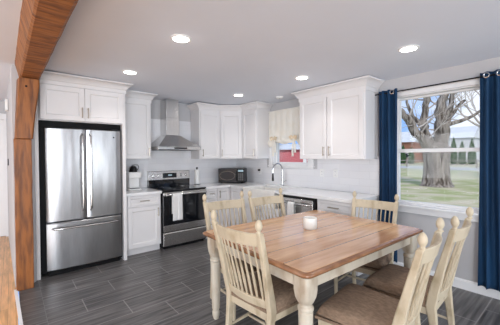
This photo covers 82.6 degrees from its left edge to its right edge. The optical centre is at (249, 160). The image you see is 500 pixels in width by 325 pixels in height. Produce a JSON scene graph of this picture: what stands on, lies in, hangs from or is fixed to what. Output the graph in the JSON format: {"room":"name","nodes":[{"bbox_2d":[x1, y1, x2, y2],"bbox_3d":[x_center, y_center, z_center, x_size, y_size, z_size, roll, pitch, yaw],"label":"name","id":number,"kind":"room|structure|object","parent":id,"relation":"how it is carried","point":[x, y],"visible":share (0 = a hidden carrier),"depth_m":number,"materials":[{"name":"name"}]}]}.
{"room":"eat-in kitchen","nodes":[
{"label":"eat-in kitchen","id":0,"kind":"room"},
{"bbox_2d":[0,101,3,119],"bbox_3d":[-4.868,-0.964,4.915,0.920,0.470,0.120,-1,1,-40],"label":"wall","id":1,"kind":"structure","parent":0,"point":[1,102],"depth_m":5.15,"materials":[{"name":"grey paint"}]},
{"bbox_2d":[0,113,8,236],"bbox_3d":[-4.822,0.281,4.889,1.120,2.240,0.125,-1,1,-40],"label":"door","id":2,"kind":"structure","parent":1,"relation":"in","point":[3,135],"depth_m":5.18,"materials":[{"name":"white paint"}]},
{"bbox_2d":[6,64,36,286],"bbox_3d":[-3.452,0.101,4.229,0.265,2.600,2.765,-1,1,-40],"label":"wall partition","id":3,"kind":"structure","parent":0,"point":[11,92],"depth_m":3.29,"materials":[{"name":"grey paint"}]},
{"bbox_2d":[5,99,7,110],"bbox_3d":[-3.534,-0.797,4.129,0.035,0.160,0.140,-1,1,-40],"label":"door chime","id":4,"kind":"object","parent":3,"relation":"attached to","point":[6,100],"visible":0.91,"depth_m":4.08,"materials":[{"name":"white plastic"}]},
{"bbox_2d":[14,289,22,324],"bbox_3d":[0.112,1.429,-0.012,0.049,0.012,8.140,-1,1,-40],"label":"trim","id":5,"kind":"structure","parent":3,"relation":"attached to","point":[15,290],"depth_m":2.69,"materials":[{"name":"white paint"}]},
{"bbox_2d":[151,99,212,182],"bbox_3d":[-1.612,0.075,5.065,3.630,2.600,0.150,-1,1,-40],"label":"wall","id":6,"kind":"structure","parent":0,"point":[184,112],"depth_m":5.22,"materials":[{"name":"grey paint"}]},
{"bbox_2d":[125,90,157,158],"bbox_3d":[-1.815,-0.536,4.514,0.578,1.031,0.408,-1,1,-40],"label":"upper cabinet","id":7,"kind":"object","parent":6,"relation":"attached to","point":[137,104],"visible":0.71,"depth_m":4.41,"materials":[{"name":"white paint"}]},
{"bbox_2d":[151,99,200,150],"bbox_3d":[-1.306,-0.605,4.878,0.762,0.870,0.503,-1,1,-40],"label":"range hood","id":8,"kind":"object","parent":6,"relation":"attached to","point":[169,139],"visible":0.94,"depth_m":4.83,"materials":[{"name":"metal"}]},
{"bbox_2d":[126,119,235,187],"bbox_3d":[-1.229,-0.133,5.282,2.460,1.176,0.008,-1,1,-40],"label":"backsplash","id":9,"kind":"structure","parent":6,"relation":"attached to","point":[161,160],"depth_m":5.22,"materials":[{"name":"white tile"}]},
{"bbox_2d":[191,111,219,158],"bbox_3d":[-0.825,-0.458,5.364,0.445,0.865,0.378,-1,1,-40],"label":"upper cabinet","id":10,"kind":"object","parent":6,"relation":"attached to","point":[205,126],"visible":1,"depth_m":5.25,"materials":[{"name":"white paint"}]},
{"bbox_2d":[220,113,242,158],"bbox_3d":[-0.338,-0.465,5.615,0.638,0.865,0.621,-1,1,-40],"label":"upper cabinet","id":11,"kind":"object","parent":6,"relation":"attached to","point":[231,139],"visible":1,"depth_m":5.38,"materials":[{"name":"white paint"}]},
{"bbox_2d":[186,101,272,113],"bbox_3d":[-0.386,-0.953,5.173,1.618,0.146,0.431,0,1,3],"label":"crown molding","id":12,"kind":"structure","parent":11,"relation":"attached to","point":[256,105],"depth_m":5.21,"materials":[{"name":"white paint"}]},
{"bbox_2d":[0,0,499,104],"bbox_3d":[-2.124,-1.163,1.393,9.200,0.412,13.200,-1,1,-40],"label":"ceiling","id":13,"kind":"structure","parent":0,"point":[256,50],"depth_m":2.49,"materials":[{"name":"paint"}]},
{"bbox_2d":[15,0,77,79],"bbox_3d":[-0.327,-0.970,0.697,0.251,0.190,6.605,-1,1,-41],"label":"timber beam","id":14,"kind":"structure","parent":13,"relation":"attached to","point":[42,23],"depth_m":2.01,"materials":[{"name":"brown wood"}]},
{"bbox_2d":[122,70,137,74],"bbox_3d":[-1.423,-1.042,3.375,0.176,0.013,0.176,-1,1,-40],"label":"recessed light","id":15,"kind":"object","parent":13,"relation":"in","point":[131,72],"visible":1,"depth_m":3.36,"materials":[{"name":"white plastic"}]},
{"bbox_2d":[170,34,190,42],"bbox_3d":[-0.588,-1.034,2.427,0.176,0.013,0.176,-1,1,-40],"label":"recessed light","id":16,"kind":"object","parent":13,"relation":"in","point":[179,38],"visible":1,"depth_m":2.41,"materials":[{"name":"white plastic"}]},
{"bbox_2d":[295,75,308,79],"bbox_3d":[0.648,-1.026,3.543,0.176,0.013,0.176,-1,1,-40],"label":"recessed light","id":17,"kind":"object","parent":13,"relation":"in","point":[302,77],"visible":1,"depth_m":3.51,"materials":[{"name":"white plastic"}]},
{"bbox_2d":[398,45,419,52],"bbox_3d":[1.450,-1.018,2.603,0.176,0.013,0.176,-1,1,-40],"label":"recessed light","id":18,"kind":"object","parent":13,"relation":"in","point":[408,48],"visible":1,"depth_m":2.58,"materials":[{"name":"white plastic"}]},
{"bbox_2d":[0,236,499,324],"bbox_3d":[-2.124,1.491,1.415,9.150,0.121,13.200,-1,1,-40],"label":"floor","id":19,"kind":"structure","parent":0,"point":[170,286],"depth_m":2.92,"materials":[{"name":"grey tile"}]},
{"bbox_2d":[13,77,39,290],"bbox_3d":[-2.458,0.259,3.150,0.234,2.300,0.158,-1,1,-40],"label":"timber post","id":20,"kind":"object","parent":19,"relation":"on","point":[27,89],"visible":1,"depth_m":3.08,"materials":[{"name":"brown wood"}]},
{"bbox_2d":[38,120,121,275],"bbox_3d":[-2.301,0.458,3.863,0.927,1.880,0.771,-1,1,-40],"label":"refrigerator","id":21,"kind":"object","parent":19,"relation":"on","point":[80,197],"visible":0.97,"depth_m":3.58,"materials":[{"name":"metal"}]},
{"bbox_2d":[34,71,133,279],"bbox_3d":[-2.308,0.177,3.865,1.188,2.441,0.788,-1,1,-40],"label":"tall cabinet","id":22,"kind":"object","parent":19,"relation":"on","point":[62,97],"visible":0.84,"depth_m":3.57,"materials":[{"name":"white paint"}]},
{"bbox_2d":[126,194,160,255],"bbox_3d":[-1.745,0.949,4.420,0.520,0.873,0.658,-1,1,-40],"label":"base cabinet","id":23,"kind":"object","parent":19,"relation":"on","point":[143,211],"visible":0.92,"depth_m":4.21,"materials":[{"name":"white paint"}]},
{"bbox_2d":[126,188,161,196],"bbox_3d":[-1.755,0.491,4.421,0.534,0.040,0.638,-1,1,-40],"label":"countertop","id":24,"kind":"structure","parent":23,"relation":"on","point":[145,191],"depth_m":4.27,"materials":[{"name":"white stone"}]},
{"bbox_2d":[126,164,141,190],"bbox_3d":[-1.851,0.268,4.500,0.190,0.406,0.250,-1,1,-40],"label":"utensil holder","id":25,"kind":"object","parent":24,"relation":"on","point":[132,177],"visible":0.88,"depth_m":4.43,"materials":[{"name":"white ceramic"}]},
{"bbox_2d":[147,170,206,248],"bbox_3d":[-1.221,0.781,4.809,0.764,1.190,0.729,-1,1,-40],"label":"stove","id":26,"kind":"object","parent":19,"relation":"on","point":[190,229],"visible":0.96,"depth_m":4.64,"materials":[{"name":"metal"}]},
{"bbox_2d":[172,193,182,220],"bbox_3d":[-1.129,0.721,4.424,0.171,0.419,0.051,-1,1,-40],"label":"dish towel","id":27,"kind":"object","parent":26,"relation":"hanging from","point":[177,203],"visible":1,"depth_m":4.41,"materials":[{"name":"white fabric"}]},
{"bbox_2d":[151,185,205,191],"bbox_3d":[-1.230,0.469,4.812,0.764,0.023,0.600,-1,1,-40],"label":"cooktop","id":28,"kind":"object","parent":26,"relation":"in","point":[164,188],"depth_m":4.75,"materials":[{"name":"black glass"}]},
{"bbox_2d":[206,188,216,238],"bbox_3d":[-0.851,0.932,5.171,0.235,0.873,0.658,-1,1,-40],"label":"base cabinet","id":29,"kind":"object","parent":19,"relation":"on","point":[211,194],"visible":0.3,"depth_m":4.95,"materials":[{"name":"white paint"}]},
{"bbox_2d":[217,187,242,226],"bbox_3d":[-0.324,0.924,5.430,0.895,0.873,0.940,-1,1,-40],"label":"base cabinet","id":30,"kind":"object","parent":19,"relation":"on","point":[228,193],"visible":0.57,"depth_m":5.11,"materials":[{"name":"white paint"}]},
{"bbox_2d":[190,182,378,202],"bbox_3d":[0.270,0.475,4.523,1.138,0.040,3.085,-1,1,-40],"label":"countertop","id":31,"kind":"structure","parent":30,"relation":"on","point":[339,196],"depth_m":4.12,"materials":[{"name":"white stone"}]},
{"bbox_2d":[194,167,199,184],"bbox_3d":[-0.992,0.290,5.320,0.120,0.326,0.120,-1,1,-40],"label":"paper towel holder","id":32,"kind":"object","parent":31,"relation":"on","point":[196,172],"visible":1,"depth_m":5.28,"materials":[{"name":"white paper"}]},
{"bbox_2d":[218,168,246,182],"bbox_3d":[-0.270,0.301,5.631,0.644,0.285,0.467,0,1,7],"label":"microwave","id":33,"kind":"object","parent":31,"relation":"on","point":[225,175],"visible":0.96,"depth_m":5.44,"materials":[{"name":"black plastic"}]},
{"bbox_2d":[243,186,283,208],"bbox_3d":[0.321,0.593,4.740,0.525,0.265,0.754,-1,1,-40],"label":"farmhouse sink","id":34,"kind":"object","parent":31,"relation":"in","point":[257,191],"visible":0.29,"depth_m":4.62,"materials":[{"name":"white ceramic"}]},
{"bbox_2d":[272,163,285,185],"bbox_3d":[0.501,0.248,4.847,0.267,0.401,0.122,-1,1,-40],"label":"faucet","id":35,"kind":"object","parent":31,"relation":"on","point":[282,182],"visible":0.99,"depth_m":4.89,"materials":[{"name":"silver metal"}]},
{"bbox_2d":[202,191,260,320],"bbox_3d":[-0.119,0.871,2.823,0.512,1.050,0.632,-1,1,-35],"label":"dining chair","id":36,"kind":"object","parent":19,"relation":"on","point":[238,203],"visible":0.39,"depth_m":2.95,"materials":[{"name":"beige paint"}]},
{"bbox_2d":[221,253,260,276],"bbox_3d":[-0.071,0.948,2.756,0.512,0.091,0.467,-1,1,-35],"label":"cushion","id":37,"kind":"object","parent":36,"relation":"on","point":[248,265],"depth_m":2.53,"materials":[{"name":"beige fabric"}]},
{"bbox_2d":[210,210,298,324],"bbox_3d":[0.098,0.880,2.087,0.632,1.050,0.512,-1,1,-44],"label":"dining chair","id":38,"kind":"object","parent":19,"relation":"on","point":[271,298],"visible":0.91,"depth_m":1.93,"materials":[{"name":"beige paint"}]},
{"bbox_2d":[231,270,298,313],"bbox_3d":[0.158,0.955,2.145,0.467,0.091,0.512,-1,1,-44],"label":"cushion","id":39,"kind":"object","parent":38,"relation":"on","point":[285,299],"depth_m":1.98,"materials":[{"name":"beige fabric"}]},
{"bbox_2d":[245,203,280,222],"bbox_3d":[0.379,1.047,4.780,0.658,0.635,0.950,-1,1,-40],"label":"base cabinet","id":40,"kind":"object","parent":19,"relation":"on","point":[247,207],"visible":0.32,"depth_m":4.56,"materials":[{"name":"white paint"}]},
{"bbox_2d":[248,188,285,221],"bbox_3d":[0.344,0.864,3.100,0.512,1.050,0.632,-1,1,-35],"label":"dining chair","id":41,"kind":"object","parent":19,"relation":"on","point":[267,200],"visible":0.34,"depth_m":3.31,"materials":[{"name":"beige paint"}]},
{"bbox_2d":[281,194,316,215],"bbox_3d":[0.870,0.934,4.146,0.719,0.872,0.610,-1,1,-40],"label":"dishwasher","id":42,"kind":"object","parent":19,"relation":"on","point":[302,204],"visible":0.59,"depth_m":3.89,"materials":[{"name":"metal"}]},
{"bbox_2d":[287,201,295,214],"bbox_3d":[0.574,0.759,3.949,0.051,0.359,0.122,-1,1,-40],"label":"dish towel","id":43,"kind":"object","parent":42,"relation":"hanging from","point":[290,205],"visible":0.52,"depth_m":3.94,"materials":[{"name":"white fabric"}]},
{"bbox_2d":[203,210,422,324],"bbox_3d":[0.568,1.008,2.545,1.595,0.775,1.222,-1,1,-38],"label":"dining table","id":44,"kind":"object","parent":19,"relation":"on","point":[340,244],"visible":0.85,"depth_m":2.20,"materials":[{"name":"brown wood"}]},
{"bbox_2d":[303,216,316,229],"bbox_3d":[0.545,0.569,2.578,0.123,0.101,0.123,-1,1,-40],"label":"candle","id":45,"kind":"object","parent":44,"relation":"on","point":[309,222],"visible":1,"depth_m":2.53,"materials":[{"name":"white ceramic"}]},
{"bbox_2d":[317,199,378,275],"bbox_3d":[1.269,0.937,3.717,0.658,0.873,0.540,-1,1,-40],"label":"base cabinet","id":46,"kind":"object","parent":19,"relation":"on","point":[343,208],"visible":0.24,"depth_m":3.51,"materials":[{"name":"white paint"}]},
{"bbox_2d":[334,191,398,293],"bbox_3d":[1.182,0.870,2.896,0.497,1.031,0.613,0,1,41],"label":"dining chair","id":47,"kind":"object","parent":19,"relation":"on","point":[371,267],"visible":0.38,"depth_m":2.94,"materials":[{"name":"beige paint"}]},
{"bbox_2d":[360,253,391,270],"bbox_3d":[1.130,0.946,2.836,0.497,0.089,0.453,0,1,41],"label":"cushion","id":48,"kind":"object","parent":47,"relation":"on","point":[377,264],"depth_m":2.59,"materials":[{"name":"beige fabric"}]},
{"bbox_2d":[315,217,444,324],"bbox_3d":[0.817,0.880,1.779,0.632,1.050,0.512,0,1,43],"label":"dining chair","id":49,"kind":"object","parent":19,"relation":"on","point":[353,304],"visible":1,"depth_m":1.70,"materials":[{"name":"beige paint"}]},
{"bbox_2d":[315,283,410,324],"bbox_3d":[0.757,0.955,1.837,0.467,0.091,0.512,0,1,43],"label":"cushion","id":50,"kind":"object","parent":49,"relation":"on","point":[353,304],"depth_m":1.78,"materials":[{"name":"beige fabric"}]},
{"bbox_2d":[362,207,473,324],"bbox_3d":[1.272,0.871,2.154,0.512,1.050,0.632,-1,1,-43],"label":"dining chair","id":51,"kind":"object","parent":19,"relation":"on","point":[389,280],"visible":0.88,"depth_m":1.99,"materials":[{"name":"beige paint"}]},
{"bbox_2d":[362,264,439,306],"bbox_3d":[1.216,0.946,2.216,0.512,0.091,0.467,-1,1,-43],"label":"cushion","id":52,"kind":"object","parent":51,"relation":"on","point":[390,280],"depth_m":2.15,"materials":[{"name":"beige fabric"}]},
{"bbox_2d":[267,57,499,282],"bbox_3d":[2.663,0.078,2.680,0.150,2.600,9.000,-1,1,-40],"label":"wall","id":53,"kind":"structure","parent":0,"point":[467,268],"depth_m":3.18,"materials":[{"name":"grey paint"}]},
{"bbox_2d":[242,110,269,158],"bbox_3d":[0.094,-0.463,5.302,0.380,0.865,0.415,-1,1,-40],"label":"upper cabinet","id":54,"kind":"object","parent":53,"relation":"attached to","point":[255,124],"visible":0.99,"depth_m":5.17,"materials":[{"name":"white paint"}]},
{"bbox_2d":[268,140,313,168],"bbox_3d":[0.731,-0.363,4.936,0.195,0.995,1.025,-1,1,-40],"label":"window","id":55,"kind":"structure","parent":53,"relation":"in","point":[309,164],"depth_m":5.01,"materials":[{"name":"white paint"}]},
{"bbox_2d":[268,106,299,156],"bbox_3d":[0.614,-0.473,4.847,0.104,0.822,0.970,-1,1,-40],"label":"curtain","id":56,"kind":"object","parent":55,"relation":"hanging from","point":[284,124],"visible":0.83,"depth_m":4.92,"materials":[{"name":"beige fabric"}]},
{"bbox_2d":[236,156,378,194],"bbox_3d":[0.706,0.194,4.891,0.008,0.506,3.082,-1,1,-40],"label":"backsplash","id":57,"kind":"structure","parent":53,"relation":"attached to","point":[358,175],"depth_m":4.33,"materials":[{"name":"white tile"}]},
{"bbox_2d":[320,169,323,176],"bbox_3d":[1.111,0.195,4.394,0.010,0.116,0.072,-1,1,-40],"label":"wall outlet","id":58,"kind":"object","parent":57,"relation":"attached to","point":[321,170],"visible":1,"depth_m":4.39,"materials":[{"name":"white plastic"}]},
{"bbox_2d":[333,169,337,176],"bbox_3d":[1.265,0.196,4.211,0.010,0.116,0.072,-1,1,-40],"label":"wall outlet","id":59,"kind":"object","parent":57,"relation":"attached to","point":[335,172],"visible":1,"depth_m":4.21,"materials":[{"name":"white plastic"}]},
{"bbox_2d":[291,75,384,158],"bbox_3d":[1.178,-0.517,3.985,0.410,1.005,1.221,-1,1,-40],"label":"upper cabinet","id":60,"kind":"object","parent":53,"relation":"attached to","point":[339,120],"visible":1,"depth_m":3.75,"materials":[{"name":"white paint"}]},
{"bbox_2d":[375,74,495,95],"bbox_3d":[2.194,-0.827,3.021,0.103,0.070,1.835,-1,1,-40],"label":"curtain rod","id":61,"kind":"object","parent":53,"relation":"attached to","point":[491,74],"visible":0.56,"depth_m":3.10,"materials":[{"name":"black metal"}]},
{"bbox_2d":[379,88,396,262],"bbox_3d":[1.721,0.194,3.553,0.085,2.129,0.240,-1,1,-33],"label":"curtain","id":62,"kind":"object","parent":61,"relation":"hanging from","point":[387,102],"visible":0.69,"depth_m":3.56,"materials":[{"name":"blue fabric"}]},
{"bbox_2d":[478,69,499,291],"bbox_3d":[2.475,0.206,2.650,0.087,2.149,0.556,-1,1,-40],"label":"curtain","id":63,"kind":"object","parent":61,"relation":"hanging from","point":[489,165],"visible":1,"depth_m":2.80,"materials":[{"name":"blue fabric"}]},
{"bbox_2d":[397,78,479,221],"bbox_3d":[2.178,-0.103,3.211,0.205,1.480,1.278,-1,1,-40],"label":"window","id":64,"kind":"structure","parent":53,"relation":"in","point":[423,208],"depth_m":3.27,"materials":[{"name":"white paint"}]},
{"bbox_2d":[393,261,499,299],"bbox_3d":[3.103,1.331,2.055,0.020,0.105,4.360,-1,1,-40],"label":"baseboard","id":65,"kind":"structure","parent":53,"relation":"attached to","point":[460,283],"depth_m":2.98,"materials":[{"name":"white paint"}]},
{"label":"outside","id":66,"kind":"structure","parent":0,"visible":0},
{"bbox_2d":[401,162,479,207],"bbox_3d":[48.189,0.485,72.898,159.850,0.300,280.000,-1,1,-40],"label":"lawn","id":67,"kind":"structure","parent":66,"point":[465,191],"depth_m":14.25,"materials":[{"name":"green plant"}]},
{"bbox_2d":[279,144,306,161],"bbox_3d":[1.560,0.419,12.595,3.000,2.250,2.600,0,1,28],"label":"shed","id":68,"kind":"object","parent":67,"relation":"on","point":[285,150],"visible":0.07,"depth_m":11.27,"materials":[{"name":"red wood"}]},
{"bbox_2d":[401,145,406,162],"bbox_3d":[30.421,-1.200,56.539,1.151,3.800,1.143,-1,1,-8],"label":"evergreen shrub","id":69,"kind":"object","parent":67,"relation":"on","point":[403,155],"visible":0.52,"depth_m":56.19,"materials":[{"name":"green plant"}]},
{"bbox_2d":[408,146,414,163],"bbox_3d":[31.425,-0.991,55.383,1.194,3.400,1.104,-1,1,-10],"label":"evergreen shrub","id":70,"kind":"object","parent":67,"relation":"on","point":[411,154],"visible":0.7,"depth_m":55.08,"materials":[{"name":"green plant"}]},
{"bbox_2d":[402,132,423,162],"bbox_3d":[36.599,-3.108,67.838,7.800,7.200,7.800,-1,1,-40],"label":"house","id":71,"kind":"structure","parent":67,"relation":"on","point":[408,140],"depth_m":64.32,"materials":[{"name":"brown brick"}]},
{"bbox_2d":[401,166,478,170],"bbox_3d":[16.579,0.845,52.890,38.000,0.020,170.000,-1,1,-40],"label":"road","id":72,"kind":"structure","parent":67,"relation":"on","point":[412,167],"depth_m":35.73,"materials":[{"name":"grey asphalt"}]},
{"bbox_2d":[401,159,479,167],"bbox_3d":[22.637,0.406,40.998,0.160,1.150,40.160,-1,1,-40],"label":"rail fence","id":73,"kind":"object","parent":67,"relation":"on","point":[406,160],"visible":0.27,"depth_m":36.45,"materials":[{"name":"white wood"}]},
{"bbox_2d":[402,91,479,187],"bbox_3d":[10.567,-2.948,15.549,6.640,8.765,4.935,0,1,-4],"label":"tree","id":74,"kind":"object","parent":67,"relation":"on","point":[436,165],"visible":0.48,"depth_m":15.45,"materials":[{"name":"grey plant"}]},
{"bbox_2d":[450,137,457,163],"bbox_3d":[37.076,-1.730,51.740,1.186,4.900,1.136,0,1,21],"label":"evergreen shrub","id":75,"kind":"object","parent":67,"relation":"on","point":[454,155],"visible":0.75,"depth_m":51.48,"materials":[{"name":"green plant"}]},
{"bbox_2d":[430,126,479,161],"bbox_3d":[45.511,-3.410,63.436,8.800,7.800,8.800,-1,1,-40],"label":"house","id":76,"kind":"structure","parent":67,"relation":"on","point":[465,134],"depth_m":59.82,"materials":[{"name":"white"}]},
{"bbox_2d":[458,141,466,163],"bbox_3d":[37.881,-1.372,50.763,1.245,4.200,1.203,0,1,4],"label":"evergreen shrub","id":77,"kind":"object","parent":67,"relation":"on","point":[461,155],"visible":0.66,"depth_m":50.43,"materials":[{"name":"green plant"}]},
{"bbox_2d":[449,90,479,127],"bbox_3d":[21.174,-4.721,27.400,8.270,11.827,6.454,0,1,12],"label":"bare tree","id":78,"kind":"object","parent":67,"relation":"on","point":[455,104],"visible":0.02,"depth_m":26.62,"materials":[{"name":"plant"}]},
{"bbox_2d":[467,139,476,163],"bbox_3d":[38.751,-1.563,49.736,1.174,4.600,1.213,0,1,7],"label":"evergreen shrub","id":79,"kind":"object","parent":67,"relation":"on","point":[471,155],"visible":0.81,"depth_m":49.40,"materials":[{"name":"green plant"}]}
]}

